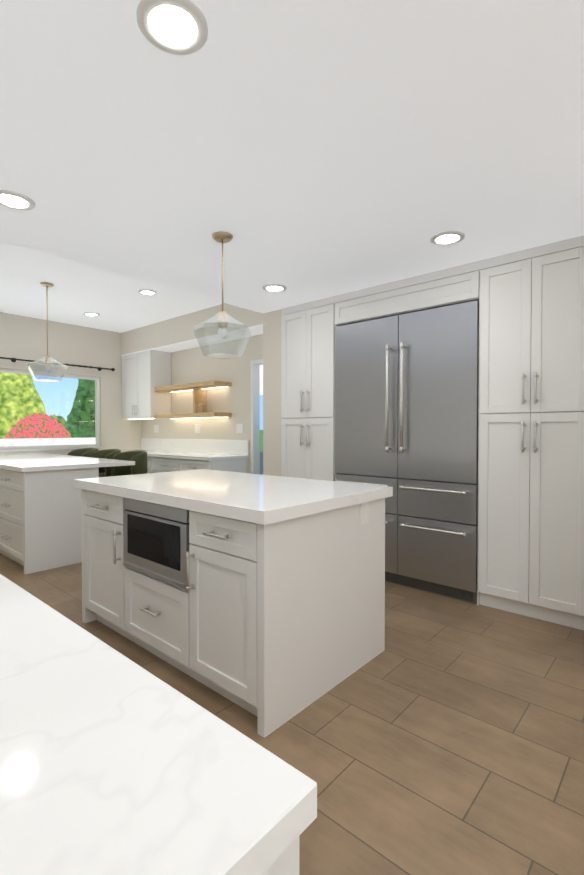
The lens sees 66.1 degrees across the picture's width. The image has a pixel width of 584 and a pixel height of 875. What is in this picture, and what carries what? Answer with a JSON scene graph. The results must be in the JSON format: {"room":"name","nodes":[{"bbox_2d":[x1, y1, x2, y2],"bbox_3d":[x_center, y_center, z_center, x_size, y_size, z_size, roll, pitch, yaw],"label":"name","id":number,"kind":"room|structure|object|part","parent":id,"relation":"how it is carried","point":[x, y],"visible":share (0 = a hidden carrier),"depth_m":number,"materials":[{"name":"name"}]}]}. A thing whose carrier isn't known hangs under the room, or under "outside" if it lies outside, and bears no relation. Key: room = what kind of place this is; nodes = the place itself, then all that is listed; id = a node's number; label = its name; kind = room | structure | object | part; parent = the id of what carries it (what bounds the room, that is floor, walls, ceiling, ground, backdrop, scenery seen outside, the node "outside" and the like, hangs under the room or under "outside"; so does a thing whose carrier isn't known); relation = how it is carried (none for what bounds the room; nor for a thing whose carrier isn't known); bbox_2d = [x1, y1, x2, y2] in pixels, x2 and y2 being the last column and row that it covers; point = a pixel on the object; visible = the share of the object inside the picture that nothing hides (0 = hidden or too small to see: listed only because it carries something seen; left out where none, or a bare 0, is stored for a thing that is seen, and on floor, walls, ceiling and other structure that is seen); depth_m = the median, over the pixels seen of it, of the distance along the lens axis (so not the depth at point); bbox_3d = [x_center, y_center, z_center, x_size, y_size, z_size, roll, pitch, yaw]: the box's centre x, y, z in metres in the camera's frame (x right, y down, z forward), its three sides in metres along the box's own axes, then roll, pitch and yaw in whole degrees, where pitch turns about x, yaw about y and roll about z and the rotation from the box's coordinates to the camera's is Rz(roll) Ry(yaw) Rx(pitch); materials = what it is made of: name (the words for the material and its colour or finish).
{"room":"kitchen","nodes":[
{"label":"kitchen","id":0,"kind":"room"},
{"bbox_2d":[0,312,141,454],"bbox_3d":[-3.879,-0.241,5.739,0.100,2.750,4.440,1,1,41],"label":"wall","id":1,"kind":"structure","parent":0,"point":[23,337],"depth_m":6.55,"materials":[{"name":"beige paint"}]},
{"bbox_2d":[0,368,101,451],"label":"window","id":2,"kind":"structure","parent":1,"relation":"in","point":[65,447],"depth_m":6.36,"materials":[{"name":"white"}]},
{"bbox_2d":[0,357,114,370],"bbox_3d":[-3.639,-1.018,5.835,0.115,0.060,2.752,1,1,41],"label":"curtain rod","id":3,"kind":"object","parent":1,"relation":"attached to","point":[66,364],"visible":0.69,"depth_m":6.34,"materials":[{"name":"black metal"}]},
{"bbox_2d":[0,241,221,332],"bbox_3d":[-2.584,-1.647,4.576,3.550,0.100,4.440,1,1,41],"label":"ceiling","id":4,"kind":"structure","parent":0,"point":[119,303],"depth_m":5.07,"materials":[{"name":"white paint"}]},
{"bbox_2d":[27,282,67,381],"bbox_3d":[-2.551,-1.095,4.676,0.372,1.006,0.372,1,1,41],"label":"pendant light","id":5,"kind":"object","parent":4,"relation":"hanging from","point":[48,362],"visible":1,"depth_m":4.66,"materials":[{"name":"clear glass"}]},
{"bbox_3d":[-2.551,-0.714,4.683,0.372,0.244,0.372,1,1,41],"label":"lamp shade","id":6,"kind":"part","parent":5,"relation":"part of","materials":[{"name":"clear glass"}]},
{"bbox_2d":[83,312,99,316],"bbox_3d":[-2.629,-1.613,5.881,0.200,0.010,0.200,1,1,41],"label":"recessed light","id":7,"kind":"object","parent":4,"relation":"in","point":[92,314],"visible":0.98,"depth_m":5.88,"materials":[{"name":"white"}]},
{"bbox_2d":[138,289,156,294],"bbox_3d":[-1.591,-1.597,4.942,0.200,0.010,0.200,1,1,41],"label":"recessed light","id":8,"kind":"object","parent":4,"relation":"in","point":[147,292],"visible":0.96,"depth_m":4.92,"materials":[{"name":"white"}]},
{"bbox_2d":[121,303,262,354],"bbox_3d":[-1.262,-1.446,6.008,3.449,0.350,0.350,1,1,41],"label":"soffit beam","id":9,"kind":"structure","parent":4,"relation":"attached to","point":[178,329],"depth_m":5.97,"materials":[{"name":"beige paint"}]},
{"bbox_2d":[121,324,262,355],"bbox_3d":[-1.262,-1.268,6.011,3.445,0.004,0.346,1,1,41],"label":"soffit panel","id":10,"kind":"object","parent":9,"relation":"attached to","point":[254,330],"visible":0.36,"depth_m":5.91,"materials":[{"name":"white paint"}]},
{"bbox_2d":[142,334,262,472],"bbox_3d":[-0.070,-0.234,5.278,6.430,2.750,0.100,1,1,41],"label":"wall","id":11,"kind":"structure","parent":0,"point":[193,365],"depth_m":6.07,"materials":[{"name":"beige paint"}]},
{"bbox_2d":[122,349,170,419],"bbox_3d":[-2.255,-0.779,6.862,0.836,1.000,0.386,1,1,41],"label":"upper cabinet","id":12,"kind":"object","parent":11,"relation":"attached to","point":[145,373],"visible":1,"depth_m":6.66,"materials":[{"name":"white wood"}]},
{"bbox_2d":[154,425,158,432],"bbox_3d":[-2.122,-0.137,7.012,0.120,0.120,0.007,1,1,41],"label":"electrical outlet plate","id":13,"kind":"object","parent":11,"relation":"attached to","point":[156,427],"depth_m":7.00,"materials":[{"name":"white plastic"}]},
{"bbox_2d":[154,381,231,391],"bbox_3d":[-1.392,-0.693,6.172,1.366,0.060,0.287,1,1,41],"label":"floating shelf","id":14,"kind":"object","parent":11,"relation":"attached to","point":[197,385],"visible":0.98,"depth_m":5.96,"materials":[{"name":"brown wood"}]},
{"bbox_2d":[193,389,206,412],"bbox_3d":[-1.257,-0.494,6.116,0.045,0.330,0.197,1,1,41],"label":"divider","id":15,"kind":"object","parent":14,"relation":"hanging from","point":[199,396],"visible":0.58,"depth_m":6.07,"materials":[{"name":"brown wood"}]},
{"bbox_2d":[155,412,231,418],"bbox_3d":[-1.392,-0.298,6.178,1.366,0.060,0.287,1,1,41],"label":"floating shelf","id":16,"kind":"object","parent":11,"relation":"attached to","point":[197,415],"visible":1,"depth_m":5.96,"materials":[{"name":"brown wood"}]},
{"bbox_2d":[199,403,203,412],"bbox_3d":[-1.211,-0.390,6.000,0.072,0.128,0.074,1,1,41],"label":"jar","id":17,"kind":"object","parent":16,"relation":"on","point":[201,408],"visible":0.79,"depth_m":5.97,"materials":[{"name":"beige"}]},
{"bbox_2d":[195,424,199,432],"bbox_3d":[-1.333,-0.126,6.319,0.120,0.120,0.007,1,1,41],"label":"electrical outlet plate","id":18,"kind":"object","parent":11,"relation":"attached to","point":[197,426],"depth_m":6.31,"materials":[{"name":"white plastic"}]},
{"bbox_2d":[236,424,242,432],"bbox_3d":[-0.673,-0.116,5.738,0.120,0.120,0.007,1,1,41],"label":"electrical outlet plate","id":19,"kind":"object","parent":11,"relation":"attached to","point":[239,428],"depth_m":5.73,"materials":[{"name":"white plastic"}]},
{"bbox_2d":[251,359,262,473],"bbox_3d":[-0.160,0.096,5.355,0.848,2.089,0.112,1,1,41],"label":"trim","id":20,"kind":"structure","parent":11,"relation":"attached to","point":[255,421],"depth_m":5.59,"materials":[{"name":"white wood"}]},
{"bbox_2d":[263,309,281,475],"bbox_3d":[0.027,-0.049,4.686,0.261,2.400,0.665,1,1,41],"label":"wall","id":21,"kind":"structure","parent":0,"point":[272,418],"depth_m":4.43,"materials":[{"name":"beige paint"}]},
{"bbox_2d":[0,553,583,874],"bbox_3d":[-0.545,1.222,2.830,8.980,0.080,4.440,1,1,41],"label":"floor","id":22,"kind":"structure","parent":0,"point":[441,735],"depth_m":1.78,"materials":[{"name":"tile"}]},
{"bbox_2d":[0,469,98,574],"bbox_3d":[-2.359,0.720,4.311,0.810,0.876,0.640,1,1,41],"label":"base cabinet","id":23,"kind":"object","parent":22,"relation":"on","point":[40,512],"depth_m":3.99,"materials":[{"name":"white wood"}]},
{"bbox_2d":[0,453,134,472],"bbox_3d":[-2.853,0.251,4.957,2.476,0.040,1.030,1,1,41],"label":"countertop","id":24,"kind":"structure","parent":23,"relation":"on","point":[28,462],"depth_m":4.34,"materials":[{"name":"white stone"}]},
{"bbox_2d":[68,448,97,456],"bbox_3d":[-2.818,0.636,5.961,0.489,0.991,0.456,1,1,41],"label":"stool","id":25,"kind":"object","parent":22,"relation":"on","point":[84,452],"visible":0.15,"depth_m":6.10,"materials":[{"name":"green fabric"}]},
{"bbox_2d":[88,449,120,476],"bbox_3d":[-2.360,0.643,5.558,0.489,0.991,0.456,1,1,41],"label":"stool","id":26,"kind":"object","parent":22,"relation":"on","point":[106,454],"visible":0.1,"depth_m":5.67,"materials":[{"name":"green fabric"}]},
{"bbox_2d":[111,450,147,475],"bbox_3d":[-1.902,0.649,5.155,0.489,0.991,0.456,1,1,41],"label":"stool","id":27,"kind":"object","parent":22,"relation":"on","point":[139,457],"visible":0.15,"depth_m":5.25,"materials":[{"name":"green fabric"}]},
{"bbox_2d":[0,574,316,874],"bbox_3d":[-1.411,0.751,1.223,3.232,0.915,0.686,1,1,41],"label":"countertop","id":28,"kind":"structure","parent":22,"relation":"on","point":[113,761],"depth_m":0.41,"materials":[{"name":"white stone"}]},
{"bbox_2d":[121,438,248,472],"bbox_3d":[-1.702,0.576,6.225,2.538,1.100,0.647,1,1,41],"label":"countertop","id":29,"kind":"structure","parent":22,"relation":"on","point":[167,455],"depth_m":5.80,"materials":[{"name":"white stone"}]},
{"bbox_2d":[74,485,386,737],"bbox_3d":[-0.425,0.754,2.664,1.652,0.862,0.988,1,1,41],"label":"kitchen island","id":30,"kind":"object","parent":22,"relation":"on","point":[261,597],"depth_m":2.09,"materials":[{"name":"painted wood"},{"name":"white quartz"},{"name":"brushed stainless steel"}]},
{"bbox_2d":[74,469,392,524],"bbox_3d":[-0.414,0.296,2.673,1.704,0.054,1.010,1,1,41],"label":"island countertop","id":31,"kind":"structure","parent":30,"relation":"on","point":[268,499],"depth_m":2.33,"materials":[{"name":"white stone"}]},
{"bbox_2d":[281,295,339,480],"bbox_3d":[0.358,-0.043,4.376,0.638,2.398,0.685,1,1,41],"label":"tall cabinet","id":32,"kind":"object","parent":22,"relation":"on","point":[307,329],"depth_m":4.09,"materials":[{"name":"white wood"}]},
{"bbox_2d":[335,300,478,603],"bbox_3d":[1.024,0.101,3.733,1.206,2.133,0.742,1,1,41],"label":"refrigerator","id":33,"kind":"object","parent":22,"relation":"on","point":[406,406],"visible":0.75,"depth_m":3.39,"materials":[{"name":"silver metal"}]},
{"bbox_2d":[477,235,583,629],"bbox_3d":[1.756,-0.022,3.146,0.658,2.398,0.685,1,1,41],"label":"tall cabinet","id":34,"kind":"object","parent":22,"relation":"on","point":[530,545],"depth_m":2.88,"materials":[{"name":"white wood"}]},
{"bbox_2d":[0,0,583,312],"bbox_3d":[0.787,-1.423,1.614,5.430,0.450,4.440,1,1,41],"label":"ceiling","id":35,"kind":"structure","parent":0,"point":[304,151],"depth_m":1.81,"materials":[{"name":"white paint"}]},
{"bbox_2d":[0,189,34,210],"bbox_3d":[-1.420,-1.203,2.281,0.200,0.010,0.200,1,1,41],"label":"recessed light","id":36,"kind":"object","parent":35,"relation":"in","point":[14,200],"visible":1,"depth_m":2.28,"materials":[{"name":"white plastic"}]},
{"bbox_2d":[136,0,207,54],"bbox_3d":[-0.343,-1.187,1.294,0.200,0.010,0.200,1,1,41],"label":"recessed light","id":37,"kind":"object","parent":35,"relation":"in","point":[177,27],"visible":1,"depth_m":1.29,"materials":[{"name":"white plastic"}]},
{"bbox_2d":[193,231,250,358],"bbox_3d":[-0.420,-0.852,2.712,0.342,0.726,0.342,1,1,41],"label":"pendant light","id":38,"kind":"object","parent":35,"relation":"hanging from","point":[222,319],"visible":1,"depth_m":2.69,"materials":[{"name":"clear glass"}]},
{"bbox_3d":[-0.420,-0.616,2.716,0.342,0.254,0.342,1,1,41],"label":"lamp shade","id":39,"kind":"part","parent":38,"relation":"part of","materials":[{"name":"clear glass"}]},
{"bbox_2d":[263,284,286,291],"bbox_3d":[-0.142,-1.227,3.687,0.200,0.010,0.200,1,1,41],"label":"recessed light","id":40,"kind":"object","parent":35,"relation":"in","point":[274,287],"visible":1,"depth_m":3.67,"materials":[{"name":"white"}]},
{"bbox_2d":[430,230,464,245],"bbox_3d":[0.946,-1.211,2.730,0.200,0.010,0.200,1,1,41],"label":"recessed light","id":41,"kind":"object","parent":35,"relation":"in","point":[447,238],"visible":1,"depth_m":2.72,"materials":[{"name":"white"}]},
{"bbox_2d":[337,261,476,325],"bbox_3d":[1.053,-1.102,3.747,1.230,0.258,0.685,1,1,41],"label":"upper cabinet","id":42,"kind":"object","parent":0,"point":[457,284],"depth_m":3.43,"materials":[{"name":"white wood"}]},
{"label":"outside","id":43,"kind":"structure","parent":0,"visible":0},
{"bbox_2d":[259,365,262,474],"bbox_3d":[0.036,-0.016,5.728,2.160,2.300,0.010,1,1,41],"label":"door","id":44,"kind":"structure","parent":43,"point":[261,415],"depth_m":6.12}
]}

